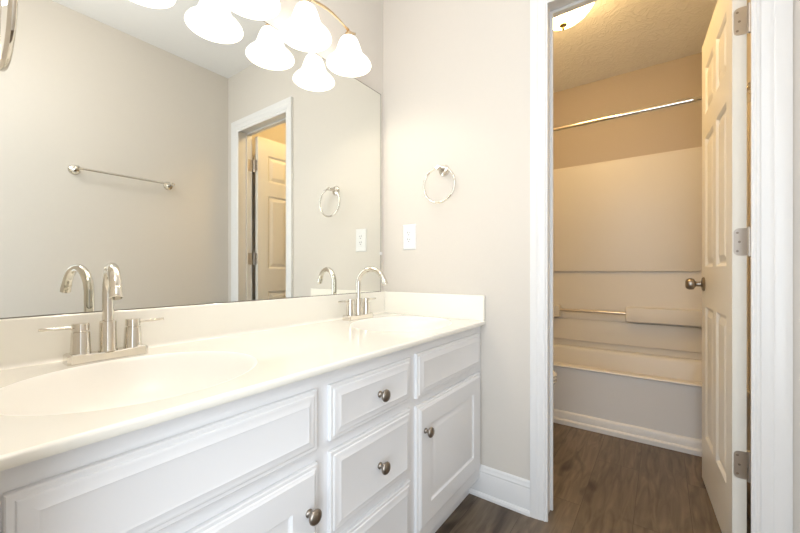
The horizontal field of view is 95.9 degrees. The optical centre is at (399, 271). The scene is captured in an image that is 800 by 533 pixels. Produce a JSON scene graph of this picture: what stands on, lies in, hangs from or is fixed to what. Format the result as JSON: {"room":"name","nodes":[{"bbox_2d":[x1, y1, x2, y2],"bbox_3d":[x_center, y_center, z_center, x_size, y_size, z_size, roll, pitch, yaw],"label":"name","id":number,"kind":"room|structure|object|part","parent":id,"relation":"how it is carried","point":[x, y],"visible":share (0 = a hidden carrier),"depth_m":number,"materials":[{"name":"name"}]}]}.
{"room":"bathroom","nodes":[
{"label":"bathroom","id":0,"kind":"room"},
{"bbox_2d":[4,0,382,318],"bbox_3d":[-0.055,-0.255,2.018,0.120,2.440,3.370,0,0,36],"label":"wall","id":1,"kind":"structure","parent":0,"point":[364,18],"depth_m":1.74,"materials":[{"name":"paint"}]},
{"bbox_2d":[0,0,381,318],"bbox_3d":[-0.507,-0.400,1.284,0.011,1.008,1.409,0,0,36],"label":"vanity mirror","id":2,"kind":"object","parent":1,"relation":"attached to","point":[184,146],"visible":0.98,"depth_m":1.06,"materials":[{"name":"silver mirror"}]},
{"bbox_2d":[0,291,384,365],"bbox_3d":[-0.499,0.158,1.286,0.020,0.108,1.433,0,0,36],"label":"backsplash","id":3,"kind":"structure","parent":1,"relation":"attached to","point":[21,341],"depth_m":1.06,"materials":[{"name":"stone"}]},
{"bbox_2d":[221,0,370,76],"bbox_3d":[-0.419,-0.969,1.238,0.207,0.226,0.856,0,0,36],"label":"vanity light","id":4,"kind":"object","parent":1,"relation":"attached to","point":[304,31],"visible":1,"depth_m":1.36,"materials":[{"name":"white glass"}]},
{"bbox_3d":[-0.475,-0.914,1.141,0.185,0.116,0.185,0,0,36],"label":"lamp shade","id":5,"kind":"part","parent":4,"relation":"part of","materials":[{"name":"white glass"}]},
{"bbox_3d":[-0.344,-0.914,1.322,0.185,0.116,0.185,0,0,36],"label":"lamp shade","id":6,"kind":"part","parent":4,"relation":"part of","materials":[{"name":"white glass"}]},
{"bbox_3d":[-0.213,-0.914,1.503,0.185,0.116,0.185,0,0,36],"label":"lamp shade","id":7,"kind":"part","parent":4,"relation":"part of","materials":[{"name":"white glass"}]},
{"bbox_2d":[383,0,799,532],"bbox_3d":[0.568,-0.255,1.469,1.533,2.440,0.116,0,0,36],"label":"wall","id":8,"kind":"structure","parent":0,"point":[456,73],"depth_m":1.56,"materials":[{"name":"paint"}]},
{"bbox_2d":[403,224,415,249],"bbox_3d":[0.045,-0.167,1.772,0.076,0.124,0.008,0,0,36],"label":"power outlet","id":9,"kind":"object","parent":8,"relation":"attached to","point":[409,231],"visible":1,"depth_m":1.77,"materials":[{"name":"white plastic"}]},
{"bbox_2d":[406,230,411,243],"bbox_3d":[0.044,-0.167,1.770,0.033,0.068,0.002,0,0,36],"label":"receptacle","id":10,"kind":"object","parent":9,"relation":"attached to","point":[408,232],"depth_m":1.77,"materials":[{"name":"white plastic"}]},
{"bbox_2d":[423,165,455,203],"bbox_3d":[0.187,-0.396,1.637,0.168,0.186,0.060,0,0,36],"label":"towel ring","id":11,"kind":"object","parent":8,"relation":"attached to","point":[444,170],"visible":1,"depth_m":1.63,"materials":[{"name":"silver metal"}]},
{"bbox_3d":[0.187,-0.462,1.637,0.054,0.054,0.060,0,0,36],"label":"post","id":12,"kind":"part","parent":11,"relation":"part of","materials":[{"name":"silver metal"}]},
{"bbox_2d":[469,464,529,516],"bbox_3d":[0.408,0.899,1.501,0.263,0.132,0.020,0,0,36],"label":"baseboard","id":13,"kind":"structure","parent":8,"relation":"attached to","point":[512,492],"depth_m":1.49,"materials":[{"name":"white wood"}]},
{"bbox_2d":[530,0,792,532],"bbox_3d":[0.838,-0.073,1.262,0.713,2.076,0.134,0,0,36],"label":"door frame","id":14,"kind":"structure","parent":8,"relation":"attached to","point":[771,20],"depth_m":1.04,"materials":[{"name":"white wood"}]},
{"bbox_2d":[685,0,750,532],"bbox_3d":[1.234,-0.041,1.408,0.169,1.995,0.648,0,0,36],"label":"door","id":15,"kind":"structure","parent":8,"relation":"in","point":[723,284],"depth_m":1.28,"materials":[{"name":"paint"}]},
{"bbox_3d":[1.347,0.059,1.647,0.070,0.064,0.064,0,0,36],"label":"knob","id":16,"kind":"part","parent":15,"relation":"part of","materials":[{"name":"silver metal"}]},
{"bbox_2d":[435,422,750,532],"bbox_3d":[0.286,0.990,1.081,1.773,0.050,4.485,0,0,36],"label":"floor","id":17,"kind":"structure","parent":0,"point":[602,483],"depth_m":1.54,"materials":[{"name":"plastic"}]},
{"bbox_2d":[0,326,480,532],"bbox_3d":[-0.271,0.598,1.121,0.581,0.734,1.431,0,0,36],"label":"vanity cabinet","id":18,"kind":"object","parent":17,"relation":"on","point":[389,443],"visible":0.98,"depth_m":0.76,"materials":[{"name":"white wood"}]},
{"bbox_2d":[0,291,485,470],"bbox_3d":[-0.281,0.217,1.128,0.560,0.226,1.433,0,0,36],"label":"countertop","id":19,"kind":"structure","parent":18,"relation":"on","point":[200,357],"depth_m":0.89,"materials":[{"name":"stone"}]},
{"bbox_2d":[38,262,163,365],"bbox_3d":[-0.687,0.096,0.875,0.180,0.232,0.205,0,0,3],"label":"faucet","id":20,"kind":"object","parent":19,"relation":"on","point":[81,352],"visible":1,"depth_m":0.86,"materials":[{"name":"silver metal"}]},
{"bbox_3d":[-0.762,0.129,0.801,0.007,0.008,0.058,0,0,36],"label":"lever","id":21,"kind":"part","parent":20,"relation":"part of","materials":[{"name":"silver metal"}]},
{"bbox_3d":[-0.738,0.129,0.835,0.032,0.018,0.032,0,0,36],"label":"handle","id":22,"kind":"part","parent":20,"relation":"part of","materials":[{"name":"silver metal"}]},
{"bbox_3d":[-0.709,0.200,0.876,0.046,0.023,0.156,0,0,36],"label":"plate","id":23,"kind":"part","parent":20,"relation":"part of","materials":[{"name":"silver metal"}]},
{"bbox_3d":[-0.662,0.053,0.829,0.023,0.147,0.156,0,0,-45],"label":"spout","id":24,"kind":"part","parent":20,"relation":"part of","materials":[{"name":"silver metal"}]},
{"bbox_3d":[-0.679,0.129,0.917,0.032,0.018,0.032,0,0,36],"label":"handle","id":25,"kind":"part","parent":20,"relation":"part of","materials":[{"name":"silver metal"}]},
{"bbox_3d":[-0.655,0.129,0.950,0.007,0.008,0.058,0,0,36],"label":"lever","id":26,"kind":"part","parent":20,"relation":"part of","materials":[{"name":"silver metal"}]},
{"bbox_2d":[0,351,257,415],"bbox_3d":[-0.526,0.271,0.743,0.392,0.118,0.448,0,0,36],"label":"sink basin","id":27,"kind":"object","parent":19,"relation":"in","point":[110,387],"depth_m":0.83,"materials":[{"name":"white ceramic"}]},
{"bbox_2d":[338,267,387,320],"bbox_3d":[-0.176,0.096,1.577,0.208,0.232,0.176,0,0,-22],"label":"faucet","id":28,"kind":"object","parent":19,"relation":"on","point":[358,310],"visible":1,"depth_m":1.58,"materials":[{"name":"silver metal"}]},
{"bbox_3d":[-0.184,0.200,1.597,0.046,0.023,0.156,0,0,36],"label":"plate","id":29,"kind":"part","parent":28,"relation":"part of","materials":[{"name":"silver metal"}]},
{"bbox_3d":[-0.154,0.129,1.639,0.032,0.018,0.032,0,0,36],"label":"handle","id":30,"kind":"part","parent":28,"relation":"part of","materials":[{"name":"silver metal"}]},
{"bbox_3d":[-0.124,0.053,1.570,0.156,0.147,0.023,0,0,25],"label":"spout","id":31,"kind":"part","parent":28,"relation":"part of","materials":[{"name":"silver metal"}]},
{"bbox_2d":[350,316,451,331],"bbox_3d":[0.008,0.271,1.478,0.392,0.118,0.448,0,0,36],"label":"sink basin","id":32,"kind":"object","parent":19,"relation":"in","point":[379,323],"depth_m":1.64,"materials":[{"name":"white ceramic"}]},
{"bbox_3d":[-0.325,0.630,0.616,0.017,0.403,0.477,0,0,36],"label":"cabinet door","id":33,"kind":"part","parent":18,"relation":"part of","materials":[{"name":"white wood"}]},
{"bbox_3d":[-0.185,0.522,0.770,0.030,0.033,0.033,0,0,36],"label":"knob","id":34,"kind":"part","parent":18,"relation":"part of","materials":[{"name":"silver metal"}]},
{"bbox_3d":[-0.066,0.520,0.973,0.017,0.197,0.331,0,0,36],"label":"drawer","id":35,"kind":"part","parent":18,"relation":"part of","materials":[{"name":"white wood"}]},
{"bbox_3d":[-0.066,0.331,0.973,0.017,0.130,0.331,0,0,36],"label":"drawer","id":36,"kind":"part","parent":18,"relation":"part of","materials":[{"name":"white wood"}]},
{"bbox_3d":[-0.066,0.736,0.973,0.017,0.192,0.331,0,0,36],"label":"drawer","id":37,"kind":"part","parent":18,"relation":"part of","materials":[{"name":"white wood"}]},
{"bbox_3d":[-0.043,0.525,0.966,0.030,0.033,0.033,0,0,36],"label":"knob","id":38,"kind":"part","parent":18,"relation":"part of","materials":[{"name":"silver metal"}]},
{"bbox_3d":[-0.043,0.332,0.966,0.030,0.033,0.033,0,0,36],"label":"knob","id":39,"kind":"part","parent":18,"relation":"part of","materials":[{"name":"silver metal"}]},
{"bbox_3d":[0.093,0.513,1.152,0.030,0.033,0.033,0,0,36],"label":"knob","id":40,"kind":"part","parent":18,"relation":"part of","materials":[{"name":"silver metal"}]},
{"bbox_3d":[0.194,0.629,1.331,0.017,0.405,0.483,0,0,36],"label":"cabinet door","id":41,"kind":"part","parent":18,"relation":"part of","materials":[{"name":"white wood"}]},
{"bbox_2d":[553,370,556,385],"bbox_3d":[0.531,0.587,2.105,0.718,0.754,0.440,0,0,36],"label":"toilet","id":42,"kind":"object","parent":17,"relation":"on","point":[554,372],"visible":0.04,"depth_m":1.89,"materials":[{"name":"white ceramic"}]},
{"bbox_2d":[553,344,750,467],"bbox_3d":[1.314,0.780,2.496,1.529,0.367,0.713,0,0,36],"label":"bathtub","id":43,"kind":"object","parent":17,"relation":"on","point":[655,400],"visible":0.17,"depth_m":2.13,"materials":[{"name":"ceramic"}]},
{"bbox_2d":[553,102,750,390],"bbox_3d":[1.329,-0.120,2.516,1.531,1.433,0.695,0,0,36],"label":"tub surround","id":44,"kind":"object","parent":43,"relation":"on","point":[627,232],"visible":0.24,"depth_m":2.64,"materials":[{"name":"plastic"}]},
{"bbox_3d":[1.516,-0.411,2.780,1.265,0.828,0.020,0,0,36],"label":"panel","id":45,"kind":"part","parent":44,"relation":"part of","materials":[{"name":"plastic"}]},
{"bbox_3d":[1.517,0.464,2.781,1.265,0.170,0.018,0,0,36],"label":"panel","id":46,"kind":"part","parent":44,"relation":"part of","materials":[{"name":"plastic"}]},
{"bbox_2d":[553,52,701,359],"bbox_3d":[1.569,-0.255,2.846,1.533,2.440,0.120,0,0,36],"label":"wall","id":47,"kind":"structure","parent":0,"point":[679,127],"depth_m":2.67,"materials":[{"name":"paint"}]},
{"bbox_2d":[553,81,750,131],"bbox_3d":[1.143,-0.922,2.260,1.532,0.060,0.060,0,0,36],"label":"shower rod","id":48,"kind":"object","parent":47,"relation":"attached to","point":[697,98],"visible":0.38,"depth_m":2.08,"materials":[{"name":"silver metal"}]},
{"bbox_3d":[0.835,-0.922,2.483,0.767,0.023,0.023,0,0,36],"label":"rod","id":49,"kind":"part","parent":48,"relation":"part of","materials":[{"name":"silver metal"}]},
{"bbox_3d":[1.445,-0.922,2.040,0.780,0.027,0.027,0,0,36],"label":"rod","id":50,"kind":"part","parent":48,"relation":"part of","materials":[{"name":"silver metal"}]},
{"bbox_2d":[553,0,716,92],"bbox_3d":[1.084,-1.500,2.179,1.773,0.050,1.771,0,0,36],"label":"ceiling","id":51,"kind":"structure","parent":0,"point":[615,37],"depth_m":2.29,"materials":[{"name":"white paint"}]},
{"bbox_2d":[553,3,593,30],"bbox_3d":[0.841,-1.357,1.861,0.360,0.233,0.360,0,0,36],"label":"ceiling light","id":52,"kind":"object","parent":51,"relation":"attached to","point":[564,21],"visible":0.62,"depth_m":1.83,"materials":[{"name":"white glass"}]},
{"bbox_2d":[747,0,750,103],"bbox_3d":[1.283,-0.255,1.046,0.120,2.440,3.370,0,0,36],"label":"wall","id":53,"kind":"structure","parent":0,"point":[748,1],"depth_m":1.88,"materials":[{"name":"paint"}]},
{"bbox_3d":[-0.343,-0.255,0.215,1.533,2.440,0.115,0,0,36],"label":"wall","id":54,"kind":"structure","parent":0,"visible":0},
{"bbox_2d":[0,0,17,71],"bbox_3d":[-0.589,-0.383,0.505,0.160,0.178,0.064,0,0,36],"label":"towel ring","id":55,"kind":"object","parent":54,"relation":"attached to","point":[12,6],"visible":1,"depth_m":0.49,"materials":[{"name":"silver metal"}]}
]}

